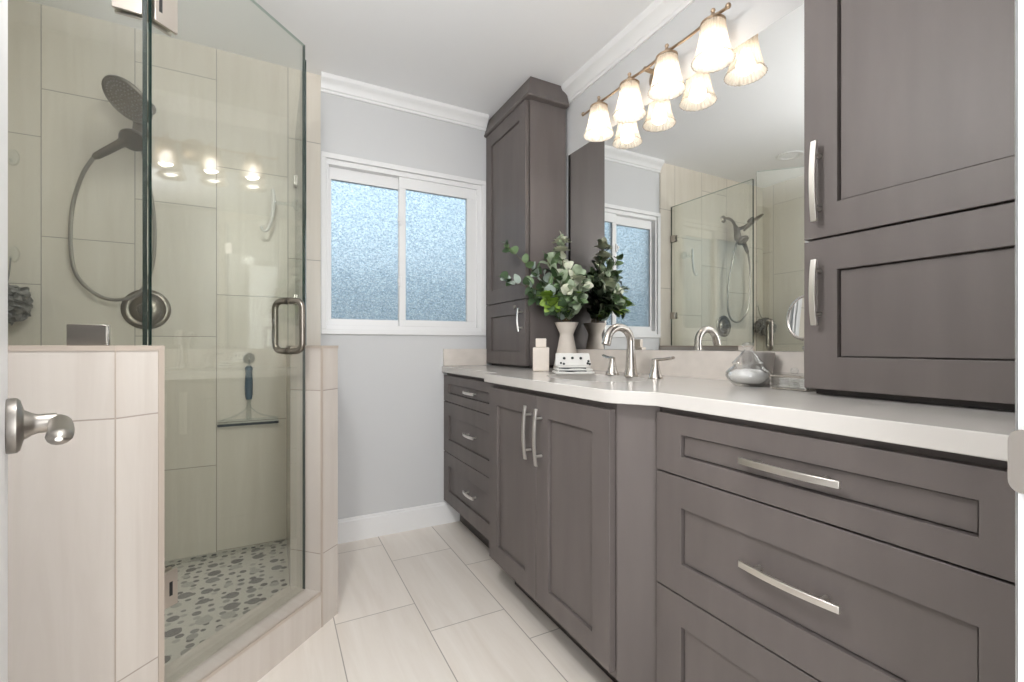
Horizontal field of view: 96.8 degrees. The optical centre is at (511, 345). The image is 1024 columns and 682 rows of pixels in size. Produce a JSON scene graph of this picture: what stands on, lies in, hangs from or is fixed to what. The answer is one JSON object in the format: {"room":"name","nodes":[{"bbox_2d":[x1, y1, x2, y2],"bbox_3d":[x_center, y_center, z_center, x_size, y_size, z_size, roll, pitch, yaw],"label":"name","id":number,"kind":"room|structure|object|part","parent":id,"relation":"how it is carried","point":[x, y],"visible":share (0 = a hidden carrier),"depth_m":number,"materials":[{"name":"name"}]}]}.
{"room":"bathroom","nodes":[
{"label":"bathroom","id":0,"kind":"room"},
{"bbox_2d":[8,346,164,681],"bbox_3d":[-1.206,0.515,0.955,0.770,1.030,0.165,0,0,-28],"label":"wall","id":1,"kind":"structure","parent":0,"point":[86,513],"depth_m":1.00,"materials":[{"name":"tile"}]},
{"bbox_2d":[67,0,146,345],"bbox_3d":[-1.236,-0.547,0.973,0.728,1.095,0.031,0,0,-28],"label":"glass panel","id":2,"kind":"object","parent":1,"relation":"on","point":[77,334],"visible":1,"depth_m":1.14,"materials":[{"name":"grey"}]},
{"bbox_3d":[-1.236,-0.548,0.973,0.728,1.094,0.012,0,0,-28],"label":"glass","id":3,"kind":"part","parent":2,"relation":"part of","materials":[{"name":"grey"}]},
{"bbox_2d":[165,540,288,665],"bbox_3d":[-1.351,0.995,1.550,1.065,0.070,1.024,0,0,-28],"label":"floor","id":4,"kind":"structure","parent":0,"point":[215,589],"depth_m":1.80,"materials":[{"name":"stone"}]},
{"bbox_2d":[8,0,490,560],"bbox_3d":[-1.018,-0.175,2.376,2.700,2.410,0.130,0,0,-28],"label":"wall","id":5,"kind":"structure","parent":0,"point":[224,123],"depth_m":2.11,"materials":[{"name":"tile"}]},
{"bbox_2d":[8,149,19,165],"bbox_3d":[-1.970,-0.745,1.789,0.040,0.066,0.027,0,0,-28],"label":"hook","id":6,"kind":"object","parent":5,"relation":"attached to","point":[13,155],"visible":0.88,"depth_m":1.80,"materials":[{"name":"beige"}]},
{"bbox_2d":[8,246,19,261],"bbox_3d":[-1.970,-0.362,1.789,0.040,0.066,0.027,0,0,-28],"label":"hook","id":7,"kind":"object","parent":5,"relation":"attached to","point":[13,252],"visible":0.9,"depth_m":1.80,"materials":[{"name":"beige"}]},
{"bbox_2d":[8,258,32,325],"bbox_3d":[-1.935,-0.208,1.726,0.172,0.272,0.163,0,0,44],"label":"loofah","id":8,"kind":"object","parent":5,"relation":"attached to","point":[20,306],"visible":0.67,"depth_m":1.73,"materials":[{"name":"grey plastic"}]},
{"bbox_3d":[-1.951,-0.276,1.756,0.005,0.136,0.072,0,0,-30],"label":"cord","id":9,"kind":"part","parent":8,"relation":"part of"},
{"bbox_2d":[68,75,156,301],"bbox_3d":[-1.567,-0.627,1.805,0.280,0.885,0.339,0,0,-44],"label":"shower","id":10,"kind":"object","parent":5,"relation":"attached to","point":[124,96],"visible":0.79,"depth_m":1.82,"materials":[{"name":"silver metal"}]},
{"bbox_3d":[-1.570,-1.005,1.942,0.060,0.130,0.127,0,0,-28],"label":"arm","id":11,"kind":"part","parent":10,"relation":"part of","materials":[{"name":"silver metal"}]},
{"bbox_2d":[121,289,170,328],"bbox_3d":[-1.589,-0.159,1.968,0.176,0.176,0.063,0,0,-28],"label":"shower valve","id":12,"kind":"object","parent":5,"relation":"attached to","point":[131,309],"visible":0.62,"depth_m":1.98,"materials":[{"name":"silver metal"}]},
{"bbox_3d":[-1.585,-0.136,1.959,0.052,0.098,0.043,0,0,-28],"label":"handle","id":13,"kind":"part","parent":12,"relation":"part of","materials":[{"name":"silver metal"}]},
{"bbox_2d":[338,501,459,543],"bbox_3d":[-0.634,0.968,2.507,0.767,0.124,0.014,0,0,-28],"label":"baseboard","id":14,"kind":"structure","parent":5,"relation":"attached to","point":[356,528],"depth_m":2.50,"materials":[{"name":"white paint"}]},
{"bbox_2d":[320,151,485,335],"bbox_3d":[-0.586,-0.526,2.574,0.928,0.935,0.089,0,0,-28],"label":"window","id":15,"kind":"structure","parent":5,"relation":"in","point":[403,249],"depth_m":2.55,"materials":[{"name":"blue glass"}]},
{"bbox_3d":[-0.796,-0.524,2.489,0.397,0.832,0.024,0,0,-28],"label":"sash","id":16,"kind":"part","parent":15,"relation":"part of","materials":[{"name":"blue glass"}]},
{"bbox_3d":[-0.798,-0.510,2.488,0.364,0.742,0.004,0,0,-28],"label":"pane","id":17,"kind":"part","parent":15,"relation":"part of","materials":[{"name":"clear glass"}]},
{"bbox_3d":[-0.438,-0.511,2.644,0.373,0.740,0.004,0,0,-28],"label":"pane","id":18,"kind":"part","parent":15,"relation":"part of","materials":[{"name":"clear glass"}]},
{"bbox_3d":[-0.427,-0.524,2.651,0.468,0.832,0.024,0,0,-28],"label":"sash","id":19,"kind":"part","parent":15,"relation":"part of","materials":[{"name":"blue glass"}]},
{"bbox_2d":[321,71,488,130],"bbox_3d":[-0.559,-1.341,2.526,0.928,0.078,0.050,0,0,-28],"label":"crown molding","id":20,"kind":"structure","parent":5,"relation":"attached to","point":[332,84],"depth_m":2.50,"materials":[{"name":"white paint"}]},
{"bbox_2d":[443,349,486,365],"bbox_3d":[-0.276,0.068,2.688,0.268,0.098,0.020,0,0,-28],"label":"backsplash","id":21,"kind":"structure","parent":5,"relation":"attached to","point":[451,357],"depth_m":2.67,"materials":[{"name":"beige stone"}]},
{"bbox_3d":[-1.250,0.068,2.161,0.052,0.064,0.036,0,0,-28],"label":"hook","id":22,"kind":"object","parent":5,"relation":"attached to","visible":0},
{"bbox_2d":[217,366,278,426],"bbox_3d":[-1.248,0.236,2.157,0.252,0.282,0.034,0,0,-28],"label":"squeegee","id":23,"kind":"object","parent":22,"relation":"hanging from","point":[248,369],"visible":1,"depth_m":2.15,"materials":[{"name":"blue plastic"}]},
{"bbox_3d":[-1.248,0.371,2.157,0.252,0.011,0.006,0,0,-28],"label":"blade","id":24,"kind":"part","parent":23,"relation":"part of","materials":[{"name":"black rubber"}]},
{"bbox_3d":[-1.248,0.175,2.157,0.034,0.160,0.034,0,0,-28],"label":"handle","id":25,"kind":"part","parent":23,"relation":"part of","materials":[{"name":"blue plastic"}]},
{"bbox_2d":[286,346,337,627],"bbox_3d":[-0.877,0.515,1.971,0.165,1.030,0.718,0,0,-28],"label":"wall","id":26,"kind":"structure","parent":0,"point":[321,362],"depth_m":1.69,"materials":[{"name":"tile"}]},
{"bbox_2d":[293,60,305,344],"bbox_3d":[-0.921,-0.528,1.975,0.029,1.054,0.669,0,0,-28],"label":"glass panel","id":27,"kind":"object","parent":26,"relation":"attached to","point":[298,177],"visible":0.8,"depth_m":1.89,"materials":[{"name":"grey"}]},
{"bbox_2d":[260,189,275,231],"bbox_3d":[-1.098,-0.628,2.134,0.152,0.204,0.056,0,0,-28],"label":"hook","id":28,"kind":"object","parent":27,"relation":"attached to","point":[273,199],"visible":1,"depth_m":2.12,"materials":[{"name":"silver plastic"}]},
{"bbox_2d":[26,0,654,118],"bbox_3d":[-0.088,-1.430,0.599,2.700,0.100,4.142,0,0,-28],"label":"ceiling","id":29,"kind":"structure","parent":0,"point":[474,55],"depth_m":2.03,"materials":[{"name":"white paint"}]},
{"bbox_2d":[257,521,612,681],"bbox_3d":[-0.088,1.080,0.599,2.700,0.100,4.142,0,0,-28],"label":"floor","id":30,"kind":"structure","parent":0,"point":[428,604],"depth_m":1.67,"materials":[{"name":"tile"}]},
{"bbox_2d":[165,585,321,681],"bbox_3d":[-0.851,0.964,1.417,0.152,0.132,0.563,0,0,17],"label":"shower curb","id":31,"kind":"object","parent":30,"relation":"on","point":[246,649],"visible":1,"depth_m":1.42,"materials":[{"name":"tile"}]},
{"bbox_2d":[112,0,305,608],"bbox_3d":[-0.870,-0.103,1.382,0.137,1.983,0.599,0,0,23],"label":"shower door","id":32,"kind":"structure","parent":31,"relation":"on","point":[161,14],"depth_m":1.18,"materials":[{"name":"clear glass"}]},
{"bbox_3d":[-0.781,-0.069,1.589,0.137,0.200,0.025,0,0,17],"label":"handle","id":33,"kind":"part","parent":32,"relation":"part of","materials":[{"name":"silver metal"}]},
{"bbox_2d":[444,373,493,547],"bbox_3d":[-0.003,0.593,2.401,0.534,0.875,0.780,0,0,-28],"label":"base cabinet","id":34,"kind":"object","parent":30,"relation":"on","point":[466,403],"visible":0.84,"depth_m":2.32,"materials":[{"name":"grey wood"}]},
{"bbox_3d":[-0.208,0.749,2.294,0.020,0.283,0.767,0,0,-28],"label":"drawer","id":35,"kind":"part","parent":34,"relation":"part of","materials":[{"name":"grey wood"}]},
{"bbox_3d":[-0.208,0.461,2.294,0.020,0.284,0.767,0,0,-28],"label":"drawer","id":36,"kind":"part","parent":34,"relation":"part of","materials":[{"name":"grey wood"}]},
{"bbox_3d":[-0.208,0.242,2.294,0.020,0.146,0.767,0,0,-28],"label":"drawer","id":37,"kind":"part","parent":34,"relation":"part of","materials":[{"name":"grey wood"}]},
{"bbox_3d":[-0.213,0.745,2.265,0.034,0.013,0.135,0,0,-28],"label":"handle","id":38,"kind":"part","parent":34,"relation":"part of","materials":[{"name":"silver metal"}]},
{"bbox_3d":[-0.213,0.452,2.265,0.034,0.013,0.135,0,0,-28],"label":"handle","id":39,"kind":"part","parent":34,"relation":"part of","materials":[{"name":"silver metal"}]},
{"bbox_3d":[-0.213,0.238,2.265,0.034,0.013,0.135,0,0,-28],"label":"handle","id":40,"kind":"part","parent":34,"relation":"part of","materials":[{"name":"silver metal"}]},
{"bbox_2d":[489,384,661,681],"bbox_3d":[0.346,0.593,1.650,0.612,0.875,0.870,0,0,-28],"label":"base cabinet","id":41,"kind":"object","parent":30,"relation":"on","point":[573,480],"visible":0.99,"depth_m":1.35,"materials":[{"name":"grey wood"}]},
{"bbox_3d":[0.002,0.527,1.743,0.020,0.709,0.382,0,0,-28],"label":"door","id":42,"kind":"part","parent":41,"relation":"part of","materials":[{"name":"grey wood"}]},
{"bbox_3d":[0.051,0.303,1.590,0.034,0.188,0.013,0,0,-28],"label":"handle","id":43,"kind":"part","parent":41,"relation":"part of","materials":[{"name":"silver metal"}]},
{"bbox_3d":[0.085,0.308,1.525,0.034,0.192,0.013,0,0,-28],"label":"handle","id":44,"kind":"part","parent":41,"relation":"part of","materials":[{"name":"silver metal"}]},
{"bbox_3d":[0.181,0.527,1.399,0.020,0.709,0.385,0,0,-28],"label":"door","id":45,"kind":"part","parent":41,"relation":"part of","materials":[{"name":"grey wood"}]},
{"bbox_3d":[0.335,0.593,1.206,0.112,0.874,0.016,0,0,33],"label":"panel","id":46,"kind":"part","parent":41,"relation":"part of","materials":[{"name":"grey wood"}]},
{"bbox_2d":[442,349,1014,460],"bbox_3d":[0.345,0.086,1.696,0.614,0.134,2.353,0,0,-28],"label":"countertop","id":47,"kind":"structure","parent":41,"relation":"on","point":[693,381],"depth_m":1.04,"materials":[{"name":"beige stone"}]},
{"bbox_2d":[484,76,568,367],"bbox_3d":[0.056,-0.631,2.569,0.275,1.496,0.539,0,0,-28],"label":"cabinet","id":48,"kind":"object","parent":47,"relation":"on","point":[526,137],"visible":0.98,"depth_m":2.40,"materials":[{"name":"grey wood"}]},
{"bbox_3d":[-0.035,-0.067,2.542,0.020,0.342,0.484,0,0,-28],"label":"door","id":49,"kind":"part","parent":48,"relation":"part of","materials":[{"name":"grey wood"}]},
{"bbox_3d":[-0.035,-0.750,2.542,0.020,1.015,0.484,0,0,-28],"label":"door","id":50,"kind":"part","parent":48,"relation":"part of","materials":[{"name":"grey wood"}]},
{"bbox_3d":[0.038,-0.133,2.344,0.034,0.122,0.010,0,0,-28],"label":"handle","id":51,"kind":"part","parent":48,"relation":"part of","materials":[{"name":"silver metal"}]},
{"bbox_3d":[0.066,-1.319,2.574,0.252,0.121,0.539,0,0,-28],"label":"crown","id":52,"kind":"part","parent":48,"relation":"part of","materials":[{"name":"grey wood"}]},
{"bbox_2d":[533,338,548,370],"bbox_3d":[0.135,0.042,2.114,0.075,0.150,0.075,0,0,4],"label":"lotion bottle","id":53,"kind":"object","parent":47,"relation":"on","point":[540,352],"visible":1,"depth_m":2.08,"materials":[{"name":"white plastic"}]},
{"bbox_2d":[553,322,578,368],"bbox_3d":[0.275,0.001,2.289,0.135,0.233,0.135,0,0,-28],"label":"vase","id":54,"kind":"object","parent":47,"relation":"on","point":[566,344],"visible":0.64,"depth_m":2.25,"materials":[{"name":"beige ceramic"}]},
{"bbox_2d":[497,232,593,321],"bbox_3d":[0.161,-0.260,2.213,0.454,0.620,0.249,0,0,-8],"label":"eucalyptus arrangement","id":55,"kind":"object","parent":54,"relation":"in","point":[564,299],"visible":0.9,"depth_m":2.23,"materials":[{"name":"green plant"}]},
{"bbox_2d":[552,353,594,373],"bbox_3d":[0.254,0.074,1.899,0.158,0.084,0.126,0,0,-2],"label":"hand towel","id":56,"kind":"object","parent":47,"relation":"on","point":[566,363],"visible":1,"depth_m":1.91,"materials":[{"name":"white fabric"}]},
{"bbox_2d":[602,323,674,378],"bbox_3d":[0.410,0.017,1.706,0.164,0.201,0.374,0,0,-28],"label":"faucet","id":57,"kind":"object","parent":47,"relation":"on","point":[630,367],"visible":1,"depth_m":1.72,"materials":[{"name":"silver metal"}]},
{"bbox_3d":[0.395,0.077,1.855,0.052,0.081,0.096,0,0,-28],"label":"handle","id":58,"kind":"part","parent":57,"relation":"part of","materials":[{"name":"silver metal"}]},
{"bbox_3d":[0.406,0.017,1.714,0.164,0.201,0.054,0,0,-28],"label":"spout","id":59,"kind":"part","parent":57,"relation":"part of","materials":[{"name":"silver metal"}]},
{"bbox_3d":[0.524,0.077,1.608,0.052,0.081,0.096,0,0,-28],"label":"handle","id":60,"kind":"part","parent":57,"relation":"part of","materials":[{"name":"silver metal"}]},
{"bbox_2d":[725,342,771,386],"bbox_3d":[0.689,0.053,1.328,0.121,0.127,0.121,0,0,-28],"label":"glass jar","id":61,"kind":"object","parent":47,"relation":"on","point":[740,376],"visible":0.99,"depth_m":1.30,"materials":[{"name":"clear glass"}]},
{"bbox_2d":[725,364,771,386],"bbox_3d":[0.689,0.086,1.328,0.121,0.062,0.121,0,0,-28],"label":"bowl","id":62,"kind":"object","parent":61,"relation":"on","point":[740,376],"depth_m":1.30,"materials":[{"name":"white ceramic"}]},
{"bbox_2d":[741,352,774,383],"bbox_3d":[0.759,0.069,1.406,0.095,0.097,0.095,0,0,-28],"label":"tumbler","id":63,"kind":"object","parent":47,"relation":"on","point":[750,360],"visible":0.56,"depth_m":1.37,"materials":[{"name":"clear glass"}]},
{"bbox_2d":[770,371,815,391],"bbox_3d":[0.750,0.088,1.208,0.062,0.058,0.096,0,0,-28],"label":"glass box","id":64,"kind":"object","parent":47,"relation":"on","point":[795,386],"visible":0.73,"depth_m":1.20,"materials":[{"name":"clear glass"}]},
{"bbox_3d":[0.750,0.069,1.208,0.060,0.020,0.094,0,0,-28],"label":"lid","id":65,"kind":"part","parent":64,"relation":"part of","materials":[{"name":"clear glass"}]},
{"bbox_2d":[773,386,815,391],"bbox_3d":[0.750,0.100,1.208,0.058,0.035,0.092,0,0,-28],"label":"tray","id":66,"kind":"object","parent":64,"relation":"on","point":[794,388],"depth_m":1.19,"materials":[{"name":"clear glass"}]},
{"bbox_2d":[786,295,803,386],"bbox_3d":[0.812,-0.013,1.255,0.068,0.260,0.115,0,0,-42],"label":"makeup mirror","id":67,"kind":"object","parent":47,"relation":"on","point":[795,314],"visible":0.31,"depth_m":1.28,"materials":[{"name":"silver metal"}]},
{"bbox_3d":[0.812,-0.078,1.255,0.013,0.114,0.114,0,0,-14],"label":"glass","id":68,"kind":"part","parent":67,"relation":"part of","materials":[{"name":"silver metal"}]},
{"bbox_2d":[804,0,1014,410],"bbox_3d":[0.903,-0.631,0.951,0.275,1.496,0.516,0,0,-28],"label":"upper cabinet","id":69,"kind":"object","parent":47,"relation":"on","point":[909,105],"visible":1,"depth_m":0.92,"materials":[{"name":"grey wood"}]},
{"bbox_3d":[0.709,-0.124,1.062,0.034,0.153,0.013,0,0,-28],"label":"handle","id":70,"kind":"part","parent":69,"relation":"part of","materials":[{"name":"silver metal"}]},
{"bbox_3d":[0.709,-0.383,1.062,0.034,0.187,0.013,0,0,-28],"label":"handle","id":71,"kind":"part","parent":69,"relation":"part of","materials":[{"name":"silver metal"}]},
{"bbox_3d":[0.825,-0.073,0.898,0.020,0.351,0.470,0,0,-28],"label":"door","id":72,"kind":"part","parent":69,"relation":"part of","materials":[{"name":"grey wood"}]},
{"bbox_3d":[0.825,-0.756,0.898,0.020,1.004,0.470,0,0,-28],"label":"door","id":73,"kind":"part","parent":69,"relation":"part of","materials":[{"name":"grey wood"}]},
{"bbox_2d":[657,407,1014,681],"bbox_3d":[0.745,0.593,0.973,0.534,0.875,0.700,0,0,-28],"label":"base cabinet","id":74,"kind":"object","parent":30,"relation":"on","point":[785,554],"visible":0.99,"depth_m":0.81,"materials":[{"name":"grey wood"}]},
{"bbox_3d":[0.537,0.749,0.871,0.020,0.283,0.680,0,0,-28],"label":"drawer","id":75,"kind":"part","parent":74,"relation":"part of","materials":[{"name":"grey wood"}]},
{"bbox_3d":[0.521,0.452,0.863,0.034,0.013,0.190,0,0,-28],"label":"handle","id":76,"kind":"part","parent":74,"relation":"part of","materials":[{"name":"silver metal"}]},
{"bbox_3d":[0.521,0.238,0.863,0.034,0.013,0.190,0,0,-28],"label":"handle","id":77,"kind":"part","parent":74,"relation":"part of","materials":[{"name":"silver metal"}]},
{"bbox_3d":[0.537,0.242,0.871,0.020,0.146,0.680,0,0,-28],"label":"drawer","id":78,"kind":"part","parent":74,"relation":"part of","materials":[{"name":"grey wood"}]},
{"bbox_2d":[566,0,808,351],"bbox_3d":[1.056,-0.175,1.130,0.120,2.410,4.022,0,0,-28],"label":"wall","id":79,"kind":"structure","parent":0,"point":[745,19],"depth_m":1.78,"materials":[{"name":"grey paint"}]},
{"bbox_2d":[561,0,694,103],"bbox_3d":[0.597,-1.337,1.825,0.050,0.086,1.380,0,0,-28],"label":"crown molding","id":80,"kind":"structure","parent":79,"relation":"attached to","point":[659,13],"depth_m":2.01,"materials":[{"name":"white paint"}]},
{"bbox_2d":[581,2,735,141],"bbox_3d":[0.531,-1.061,1.830,0.160,0.208,0.805,0,0,-28],"label":"vanity light","id":81,"kind":"object","parent":79,"relation":"attached to","point":[714,52],"visible":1,"depth_m":1.70,"materials":[{"name":"white glass"}]},
{"bbox_3d":[0.395,-1.020,2.069,0.141,0.126,0.141,0,0,-28],"label":"lamp shade","id":82,"kind":"part","parent":81,"relation":"part of","materials":[{"name":"white glass"}]},
{"bbox_3d":[0.395,-1.002,2.069,0.061,0.084,0.061,0,0,-28],"label":"bulb","id":83,"kind":"part","parent":81,"relation":"part of","materials":[{"name":"white glass"}]},
{"bbox_3d":[0.488,-1.020,1.891,0.141,0.126,0.141,0,0,-28],"label":"lamp shade","id":84,"kind":"part","parent":81,"relation":"part of","materials":[{"name":"white glass"}]},
{"bbox_3d":[0.488,-1.002,1.891,0.061,0.084,0.061,0,0,-28],"label":"bulb","id":85,"kind":"part","parent":81,"relation":"part of","materials":[{"name":"white glass"}]},
{"bbox_3d":[0.583,-1.002,1.712,0.061,0.084,0.061,0,0,-28],"label":"bulb","id":86,"kind":"part","parent":81,"relation":"part of","materials":[{"name":"white glass"}]},
{"bbox_3d":[0.583,-1.020,1.712,0.141,0.126,0.141,0,0,-28],"label":"lamp shade","id":87,"kind":"part","parent":81,"relation":"part of","materials":[{"name":"white glass"}]},
{"bbox_3d":[0.677,-1.002,1.531,0.061,0.084,0.061,0,0,-28],"label":"bulb","id":88,"kind":"part","parent":81,"relation":"part of","materials":[{"name":"white glass"}]},
{"bbox_3d":[0.677,-1.020,1.531,0.141,0.126,0.141,0,0,-28],"label":"lamp shade","id":89,"kind":"part","parent":81,"relation":"part of","materials":[{"name":"white glass"}]},
{"bbox_2d":[568,4,805,350],"bbox_3d":[0.587,-0.499,1.890,0.006,1.032,1.224,0,0,-28],"label":"wall mirror","id":90,"kind":"object","parent":79,"relation":"attached to","point":[686,224],"visible":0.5,"depth_m":1.66,"materials":[{"name":"silver mirror"}]},
{"bbox_2d":[576,349,803,383],"bbox_3d":[0.726,0.086,1.610,0.020,0.134,1.847,0,0,-28],"label":"backsplash","id":91,"kind":"structure","parent":79,"relation":"attached to","point":[696,364],"depth_m":1.68,"materials":[{"name":"beige stone"}]},
{"bbox_3d":[0.117,-0.175,0.186,2.420,2.410,0.100,0,0,-28],"label":"wall","id":92,"kind":"structure","parent":0,"visible":0},
{"bbox_2d":[0,0,74,681],"bbox_3d":[-0.404,0.011,0.367,0.699,2.022,0.095,0,0,44],"label":"door","id":93,"kind":"structure","parent":92,"relation":"in","point":[17,424],"depth_m":0.53,"materials":[{"name":"white paint"}]},
{"bbox_3d":[-0.574,0.099,0.554,0.139,0.068,0.059,0,0,44],"label":"handle","id":94,"kind":"part","parent":93,"relation":"part of","materials":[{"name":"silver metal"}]},
{"bbox_2d":[1008,0,1023,681],"bbox_3d":[0.194,-0.026,0.234,0.910,2.112,0.114,0,0,-28],"label":"door frame","id":95,"kind":"structure","parent":92,"relation":"attached to","point":[1016,438],"depth_m":0.46,"materials":[{"name":"white paint"}]},
{"bbox_3d":[0.514,0.115,0.436,0.004,0.063,0.054,0,0,-28],"label":"strike plate","id":96,"kind":"part","parent":95,"relation":"part of","materials":[{"name":"silver metal"}]}
]}

